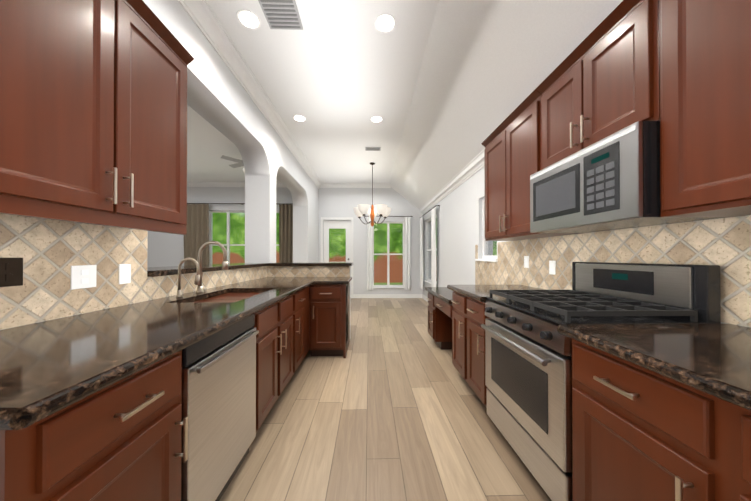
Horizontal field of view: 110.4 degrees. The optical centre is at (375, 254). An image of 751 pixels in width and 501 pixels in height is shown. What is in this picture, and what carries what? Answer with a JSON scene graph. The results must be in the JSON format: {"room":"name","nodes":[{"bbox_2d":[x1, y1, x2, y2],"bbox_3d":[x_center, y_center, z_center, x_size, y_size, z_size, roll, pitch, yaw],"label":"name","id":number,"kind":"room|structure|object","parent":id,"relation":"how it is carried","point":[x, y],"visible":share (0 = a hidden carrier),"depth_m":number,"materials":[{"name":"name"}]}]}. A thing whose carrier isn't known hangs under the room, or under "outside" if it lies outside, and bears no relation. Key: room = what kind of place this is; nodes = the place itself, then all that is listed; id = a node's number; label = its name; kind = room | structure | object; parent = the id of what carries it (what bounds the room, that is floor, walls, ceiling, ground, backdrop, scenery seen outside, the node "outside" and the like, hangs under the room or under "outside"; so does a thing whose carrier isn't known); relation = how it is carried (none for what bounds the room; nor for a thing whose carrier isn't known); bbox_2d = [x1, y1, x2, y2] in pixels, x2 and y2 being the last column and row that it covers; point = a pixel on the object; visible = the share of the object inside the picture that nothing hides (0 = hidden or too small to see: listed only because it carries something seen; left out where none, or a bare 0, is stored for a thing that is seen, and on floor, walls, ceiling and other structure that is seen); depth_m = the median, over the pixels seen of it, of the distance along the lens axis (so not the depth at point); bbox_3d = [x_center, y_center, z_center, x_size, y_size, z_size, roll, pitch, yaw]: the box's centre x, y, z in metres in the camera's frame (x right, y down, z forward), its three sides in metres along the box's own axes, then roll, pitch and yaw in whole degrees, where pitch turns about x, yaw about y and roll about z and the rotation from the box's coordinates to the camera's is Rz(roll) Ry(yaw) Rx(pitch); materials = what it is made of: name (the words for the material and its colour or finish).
{"room":"kitchen","nodes":[
{"label":"kitchen","id":0,"kind":"room"},
{"bbox_2d":[2,0,318,329],"bbox_3d":[-1.706,-0.431,2.866,0.360,3.300,9.300,0,0,-1],"label":"wall","id":1,"kind":"structure","parent":0,"point":[220,99],"depth_m":3.72,"materials":[{"name":"paint"}]},
{"bbox_2d":[0,0,193,231],"bbox_3d":[-1.288,-0.682,1.122,0.386,1.040,0.930,0,0,-1],"label":"upper cabinet","id":2,"kind":"object","parent":1,"relation":"attached to","point":[93,112],"depth_m":1.04,"materials":[{"name":"brown wood"}]},
{"bbox_2d":[0,214,266,329],"bbox_3d":[-1.490,0.069,1.658,0.012,0.455,4.080,0,0,-1],"label":"backsplash","id":3,"kind":"structure","parent":1,"relation":"attached to","point":[50,252],"depth_m":1.28,"materials":[{"name":"tile"}]},
{"bbox_2d":[0,258,22,286],"bbox_3d":[-1.465,0.068,1.048,0.008,0.116,0.072,0,0,-1],"label":"electrical outlet","id":4,"kind":"object","parent":3,"relation":"attached to","point":[11,271],"visible":1,"depth_m":1.05,"materials":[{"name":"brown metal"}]},
{"bbox_2d":[71,265,96,289],"bbox_3d":[-1.472,0.110,1.318,0.008,0.116,0.116,0,0,-1],"label":"electrical outlet","id":5,"kind":"object","parent":3,"relation":"attached to","point":[83,276],"visible":1,"depth_m":1.31,"materials":[{"name":"white plastic"}]},
{"bbox_2d":[119,264,130,283],"bbox_3d":[-1.477,0.111,1.538,0.008,0.116,0.072,0,0,-1],"label":"electrical outlet","id":6,"kind":"object","parent":3,"relation":"attached to","point":[124,273],"visible":1,"depth_m":1.53,"materials":[{"name":"white plastic"}]},
{"bbox_2d":[178,0,321,188],"bbox_3d":[-1.466,-2.006,2.881,0.120,0.150,9.300,0,0,-1],"label":"crown molding","id":7,"kind":"structure","parent":1,"relation":"attached to","point":[202,15],"depth_m":2.81,"materials":[{"name":"white wood"}]},
{"bbox_2d":[147,263,269,293],"bbox_3d":[-1.707,0.664,2.859,0.478,1.110,2.340,0,0,-1],"label":"wall","id":8,"kind":"structure","parent":0,"point":[161,271],"depth_m":2.20,"materials":[{"name":"paint"}]},
{"bbox_2d":[147,187,422,293],"bbox_3d":[-3.123,-0.403,7.582,9.380,3.300,0.200,0,0,-1],"label":"wall","id":9,"kind":"structure","parent":0,"point":[165,249],"depth_m":7.54,"materials":[{"name":"paint"}]},
{"bbox_2d":[187,203,292,204],"bbox_3d":[-3.839,-1.449,7.405,3.397,0.060,0.129,0,0,-1],"label":"curtain rod","id":10,"kind":"object","parent":9,"relation":"attached to","point":[229,203],"visible":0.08,"depth_m":7.35,"materials":[{"name":"brown metal"}]},
{"bbox_2d":[184,204,208,265],"bbox_3d":[-5.037,-0.105,7.333,0.700,2.660,0.088,0,0,-1],"label":"curtain","id":11,"kind":"object","parent":10,"relation":"hanging from","point":[196,237],"visible":0.46,"depth_m":7.34,"materials":[{"name":"brown fabric"}]},
{"bbox_2d":[279,204,292,261],"bbox_3d":[-2.508,-0.104,7.396,0.440,2.660,0.088,0,0,-1],"label":"curtain","id":12,"kind":"object","parent":10,"relation":"hanging from","point":[285,232],"visible":0.4,"depth_m":7.40,"materials":[{"name":"brown fabric"}]},
{"bbox_2d":[209,211,278,263],"bbox_3d":[-3.731,-0.273,7.504,2.160,1.998,0.145,0,0,-1],"label":"living room window","id":13,"kind":"structure","parent":9,"relation":"in","point":[227,244],"depth_m":7.52,"materials":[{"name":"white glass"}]},
{"bbox_2d":[187,182,419,209],"bbox_3d":[-3.088,-1.625,7.445,9.042,0.858,0.090,0,0,-1],"label":"crown molding","id":14,"kind":"structure","parent":9,"relation":"attached to","point":[322,185],"depth_m":7.48,"materials":[{"name":"white wood"}]},
{"bbox_2d":[321,217,352,297],"bbox_3d":[-1.111,0.081,7.520,0.940,2.330,0.018,0,0,-1],"label":"door frame","id":15,"kind":"structure","parent":9,"relation":"attached to","point":[336,218],"depth_m":7.52,"materials":[{"name":"white wood"}]},
{"bbox_2d":[324,220,350,297],"bbox_3d":[-1.112,0.117,7.579,0.792,2.252,0.100,0,0,-1],"label":"door","id":16,"kind":"structure","parent":9,"relation":"in","point":[337,224],"depth_m":7.60,"materials":[{"name":"white wood"}]},
{"bbox_2d":[353,294,421,297],"bbox_3d":[0.344,1.192,7.550,1.970,0.110,0.015,0,0,-1],"label":"baseboard","id":17,"kind":"structure","parent":9,"relation":"attached to","point":[354,295],"depth_m":7.54,"materials":[{"name":"white wood"}]},
{"bbox_2d":[373,222,403,287],"bbox_3d":[0.377,-0.007,7.604,1.020,1.928,0.145,0,0,-1],"label":"nook window","id":18,"kind":"structure","parent":9,"relation":"in","point":[388,276],"depth_m":7.62,"materials":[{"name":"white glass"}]},
{"bbox_2d":[365,216,412,216],"bbox_3d":[0.380,-1.114,7.527,1.380,0.020,0.089,0,0,-1],"label":"curtain rod","id":19,"kind":"object","parent":9,"relation":"attached to","point":[392,216],"visible":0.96,"depth_m":7.49,"materials":[{"name":"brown metal"}]},
{"bbox_2d":[367,217,372,289],"bbox_3d":[-0.160,-0.049,7.473,0.180,2.090,0.050,0,0,-1],"label":"curtain","id":20,"kind":"object","parent":19,"relation":"hanging from","point":[369,257],"visible":0.9,"depth_m":7.47,"materials":[{"name":"white fabric"}]},
{"bbox_2d":[404,217,410,289],"bbox_3d":[0.920,-0.049,7.500,0.180,2.090,0.050,0,0,-1],"label":"curtain","id":21,"kind":"object","parent":19,"relation":"hanging from","point":[407,253],"visible":1,"depth_m":7.50,"materials":[{"name":"white fabric"}]},
{"bbox_2d":[270,262,352,287],"bbox_3d":[-0.915,0.670,3.854,1.150,1.110,0.390,0,0,-1],"label":"wall","id":22,"kind":"structure","parent":0,"point":[350,264],"depth_m":3.67,"materials":[{"name":"paint"}]},
{"bbox_2d":[267,266,349,276],"bbox_3d":[-0.951,0.231,3.705,1.168,0.155,0.012,0,0,-1],"label":"backsplash","id":23,"kind":"structure","parent":22,"relation":"attached to","point":[308,271],"depth_m":3.70,"materials":[{"name":"tile"}]},
{"bbox_2d":[219,298,551,500],"bbox_3d":[-2.981,1.279,2.849,9.430,0.120,9.750,0,0,-1],"label":"floor","id":24,"kind":"structure","parent":0,"point":[390,407],"depth_m":1.78,"materials":[{"name":"brown wood"}]},
{"bbox_2d":[0,350,187,500],"bbox_3d":[-1.087,0.769,0.732,0.766,0.874,0.478,0,0,-1],"label":"base cabinet","id":25,"kind":"object","parent":24,"relation":"on","point":[120,440],"depth_m":0.69,"materials":[{"name":"brown wood"}]},
{"bbox_2d":[181,314,258,500],"bbox_3d":[-1.002,0.773,1.276,0.630,0.873,0.596,0,0,-1],"label":"dishwasher","id":26,"kind":"object","parent":24,"relation":"on","point":[219,389],"visible":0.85,"depth_m":1.18,"materials":[{"name":"silver metal"}]},
{"bbox_2d":[191,292,295,431],"bbox_3d":[-1.117,0.776,1.974,0.766,0.874,0.798,0,0,-1],"label":"base cabinet","id":27,"kind":"object","parent":24,"relation":"on","point":[276,323],"depth_m":1.91,"materials":[{"name":"brown wood"}]},
{"bbox_2d":[296,289,303,369],"bbox_3d":[-1.132,0.780,2.559,0.766,0.874,0.372,0,0,-1],"label":"base cabinet","id":28,"kind":"object","parent":24,"relation":"on","point":[299,295],"depth_m":2.61,"materials":[{"name":"brown wood"}]},
{"bbox_2d":[304,287,308,356],"bbox_3d":[-1.140,0.782,2.903,0.766,0.874,0.316,0,0,-1],"label":"base cabinet","id":29,"kind":"object","parent":24,"relation":"on","point":[306,291],"depth_m":2.94,"materials":[{"name":"brown wood"}]},
{"bbox_2d":[0,277,351,429],"bbox_3d":[-0.891,0.319,2.085,1.204,0.040,3.224,0,0,-1],"label":"countertop","id":30,"kind":"structure","parent":29,"relation":"on","point":[49,367],"depth_m":0.89,"materials":[{"name":"stone"}]},
{"bbox_2d":[176,258,199,296],"bbox_3d":[-1.328,0.158,1.851,0.162,0.279,0.036,0,0,-1],"label":"faucet","id":31,"kind":"object","parent":30,"relation":"on","point":[179,293],"visible":1,"depth_m":1.84,"materials":[{"name":"silver metal"}]},
{"bbox_2d":[194,241,227,292],"bbox_3d":[-1.309,0.092,2.066,0.250,0.414,0.109,0,0,-1],"label":"faucet","id":32,"kind":"object","parent":30,"relation":"on","point":[224,266],"visible":0.9,"depth_m":2.08,"materials":[{"name":"silver metal"}]},
{"bbox_2d":[309,282,349,357],"bbox_3d":[-0.572,0.785,3.359,0.428,0.874,0.683,0,0,-1],"label":"base cabinet","id":33,"kind":"object","parent":24,"relation":"on","point":[329,320],"visible":1,"depth_m":3.07,"materials":[{"name":"brown wood"}]},
{"bbox_2d":[426,292,452,349],"bbox_3d":[1.089,0.861,3.208,0.743,0.720,1.098,0,0,-1],"label":"base cabinet","id":34,"kind":"object","parent":24,"relation":"on","point":[439,321],"visible":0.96,"depth_m":3.37,"materials":[{"name":"brown wood"}]},
{"bbox_2d":[425,287,452,303],"bbox_3d":[1.096,0.481,3.222,0.731,0.040,1.116,0,0,-1],"label":"countertop","id":35,"kind":"structure","parent":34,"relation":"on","point":[444,294],"depth_m":3.21,"materials":[{"name":"stone"}]},
{"bbox_2d":[451,291,488,407],"bbox_3d":[1.112,0.778,2.264,0.743,0.874,0.788,0,0,-1],"label":"base cabinet","id":36,"kind":"object","parent":24,"relation":"on","point":[469,317],"visible":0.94,"depth_m":2.17,"materials":[{"name":"brown wood"}]},
{"bbox_2d":[447,285,545,301],"bbox_3d":[1.111,0.320,2.267,0.749,0.040,0.788,0,0,-1],"label":"countertop","id":37,"kind":"structure","parent":36,"relation":"on","point":[480,293],"depth_m":2.34,"materials":[{"name":"stone"}]},
{"bbox_2d":[481,262,720,500],"bbox_3d":[1.108,0.628,1.489,0.748,1.165,0.754,0,0,-1],"label":"gas range","id":38,"kind":"object","parent":24,"relation":"on","point":[528,365],"visible":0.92,"depth_m":1.30,"materials":[{"name":"silver metal"}]},
{"bbox_2d":[572,339,750,500],"bbox_3d":[1.172,0.769,0.643,0.703,0.874,0.928,0,0,-1],"label":"base cabinet","id":39,"kind":"object","parent":24,"relation":"on","point":[639,433],"visible":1,"depth_m":0.76,"materials":[{"name":"brown wood"}]},
{"bbox_2d":[557,323,750,410],"bbox_3d":[1.160,0.309,0.295,0.749,0.040,1.628,0,0,-1],"label":"countertop","id":40,"kind":"structure","parent":39,"relation":"on","point":[714,360],"depth_m":0.81,"materials":[{"name":"stone"}]},
{"bbox_2d":[187,0,622,207],"bbox_3d":[-2.981,-1.652,2.866,9.430,1.099,9.750,0,0,-1],"label":"ceiling","id":41,"kind":"structure","parent":0,"point":[444,89],"depth_m":2.82,"materials":[{"name":"paint"}]},
{"bbox_2d":[221,155,244,172],"bbox_3d":[-2.544,-1.847,5.222,0.923,0.440,0.911,0,0,-1],"label":"room ceiling fan","id":42,"kind":"object","parent":41,"relation":"hanging from","point":[239,163],"visible":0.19,"depth_m":5.10,"materials":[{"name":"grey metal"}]},
{"bbox_2d":[236,9,260,29],"bbox_3d":[-1.122,-2.080,2.310,0.200,0.008,0.200,0,0,-1],"label":"recessed light","id":43,"kind":"object","parent":41,"relation":"in","point":[246,18],"visible":1,"depth_m":2.30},
{"bbox_2d":[258,0,302,29],"bbox_3d":[-0.810,-2.075,2.247,0.300,0.018,0.300,0,0,-1],"label":"ceiling vent","id":44,"kind":"object","parent":41,"relation":"in","point":[281,14],"visible":1,"depth_m":2.24,"materials":[{"name":"white metal"}]},
{"bbox_2d":[293,115,305,121],"bbox_3d":[-1.153,-2.071,3.959,0.200,0.008,0.200,0,0,-1],"label":"recessed light","id":45,"kind":"object","parent":41,"relation":"in","point":[299,118],"visible":1,"depth_m":3.96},
{"bbox_2d":[353,162,390,226],"bbox_3d":[-0.069,-1.348,5.891,0.870,1.430,0.843,0,0,-1],"label":"chandelier","id":46,"kind":"object","parent":41,"relation":"hanging from","point":[383,210],"visible":1,"depth_m":5.83,"materials":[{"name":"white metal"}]},
{"bbox_2d":[365,147,380,150],"bbox_3d":[-0.050,-2.059,5.067,0.300,0.018,0.150,0,0,-1],"label":"ceiling vent","id":47,"kind":"object","parent":41,"relation":"in","point":[372,148],"visible":0.98,"depth_m":5.05,"materials":[{"name":"white metal"}]},
{"bbox_2d":[370,116,382,122],"bbox_3d":[0.017,-2.071,3.988,0.200,0.008,0.200,0,0,-1],"label":"recessed light","id":48,"kind":"object","parent":41,"relation":"in","point":[376,119],"visible":1,"depth_m":3.98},
{"bbox_2d":[374,13,395,33],"bbox_3d":[0.087,-2.080,2.350,0.200,0.008,0.200,0,0,-1],"label":"recessed light","id":49,"kind":"object","parent":41,"relation":"in","point":[383,24],"visible":1,"depth_m":2.34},
{"bbox_2d":[422,167,750,327],"bbox_3d":[1.583,-0.431,2.947,0.200,3.300,9.700,0,0,-1],"label":"wall","id":50,"kind":"structure","parent":0,"point":[459,221],"depth_m":4.49,"materials":[{"name":"paint"}]},
{"bbox_2d":[423,215,436,285],"bbox_3d":[1.429,-0.118,6.643,0.145,1.678,1.380,0,0,-1],"label":"nook window","id":51,"kind":"structure","parent":50,"relation":"in","point":[428,263],"depth_m":7.25,"materials":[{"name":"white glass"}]},
{"bbox_2d":[420,148,484,214],"bbox_3d":[1.387,-1.269,5.198,0.080,0.164,4.800,0,0,-1],"label":"crown molding","id":52,"kind":"structure","parent":50,"relation":"attached to","point":[471,168],"depth_m":4.41,"materials":[{"name":"white wood"}]},
{"bbox_2d":[475,198,497,261],"bbox_3d":[1.508,-0.357,3.435,0.145,0.878,0.600,0,0,-1],"label":"window","id":53,"kind":"structure","parent":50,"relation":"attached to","point":[485,253],"depth_m":3.65,"materials":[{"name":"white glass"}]},
{"bbox_2d":[481,89,580,240],"bbox_3d":[1.312,-0.674,2.337,0.369,1.040,0.910,0,0,-1],"label":"upper cabinet","id":54,"kind":"object","parent":50,"relation":"attached to","point":[511,143],"visible":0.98,"depth_m":2.23,"materials":[{"name":"brown wood"}]},
{"bbox_2d":[536,0,659,168],"bbox_3d":[1.332,-0.889,1.501,0.369,0.621,0.756,0,0,-1],"label":"upper cabinet","id":55,"kind":"object","parent":50,"relation":"attached to","point":[601,81],"visible":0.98,"depth_m":1.36,"materials":[{"name":"brown wood"}]},
{"bbox_2d":[530,121,727,232],"bbox_3d":[1.315,-0.367,1.500,0.400,0.414,0.754,0,0,-1],"label":"over-the-range microwave","id":56,"kind":"object","parent":55,"relation":"attached to","point":[612,182],"visible":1,"depth_m":1.29,"materials":[{"name":"silver metal"}]},
{"bbox_2d":[475,215,750,326],"bbox_3d":[1.509,0.147,1.641,0.012,0.610,4.300,0,0,-1],"label":"backsplash","id":57,"kind":"structure","parent":50,"relation":"attached to","point":[724,244],"depth_m":1.46,"materials":[{"name":"tile"}]},
{"bbox_2d":[524,256,528,267],"bbox_3d":[1.477,0.067,2.551,0.008,0.116,0.072,0,0,-1],"label":"electrical outlet","id":58,"kind":"object","parent":57,"relation":"attached to","point":[526,261],"visible":1,"depth_m":2.54,"materials":[{"name":"white plastic"}]},
{"bbox_2d":[549,261,555,274],"bbox_3d":[1.486,0.105,2.191,0.008,0.116,0.072,0,0,-1],"label":"electrical outlet","id":59,"kind":"object","parent":57,"relation":"attached to","point":[552,267],"visible":1,"depth_m":2.18,"materials":[{"name":"white plastic"}]},
{"bbox_2d":[659,0,750,216],"bbox_3d":[1.360,-0.684,0.670,0.355,1.040,0.896,0,0,-1],"label":"upper cabinet","id":60,"kind":"object","parent":50,"relation":"attached to","point":[705,108],"visible":1,"depth_m":0.92,"materials":[{"name":"brown wood"}]},
{"label":"outside","id":61,"kind":"structure","parent":0,"visible":0},
{"bbox_2d":[374,282,402,284],"bbox_3d":[-3.176,1.311,10.097,22.000,0.001,4.750,0,0,-1],"label":"ground","id":62,"kind":"structure","parent":61,"point":[399,283],"depth_m":12.11,"materials":[{"name":"green plant"}]},
{"bbox_2d":[493,241,496,255],"bbox_3d":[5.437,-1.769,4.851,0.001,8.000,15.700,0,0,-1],"label":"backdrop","id":63,"kind":"structure","parent":61,"point":[494,248],"depth_m":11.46,"materials":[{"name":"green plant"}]},
{"bbox_3d":[1.346,-1.079,6.641,0.089,0.020,1.850,0,0,-1],"label":"curtain rod","id":64,"kind":"object","parent":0,"visible":0},
{"bbox_2d":[420,217,422,288],"bbox_3d":[1.294,-0.055,7.329,0.050,2.000,0.320,0,0,-1],"label":"curtain","id":65,"kind":"object","parent":64,"relation":"hanging from","point":[421,252],"visible":1,"depth_m":7.24,"materials":[{"name":"white fabric"}]},
{"bbox_2d":[431,207,435,286],"bbox_3d":[1.329,-0.063,5.950,0.050,2.000,0.320,0,0,-1],"label":"curtain","id":66,"kind":"object","parent":64,"relation":"hanging from","point":[433,247],"visible":0.9,"depth_m":5.95,"materials":[{"name":"white fabric"}]},
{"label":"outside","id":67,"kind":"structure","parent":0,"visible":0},
{"bbox_2d":[212,213,436,282],"bbox_3d":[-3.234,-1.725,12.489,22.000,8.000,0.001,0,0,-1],"label":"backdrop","id":68,"kind":"structure","parent":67,"point":[380,239],"depth_m":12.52,"materials":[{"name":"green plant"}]}
]}

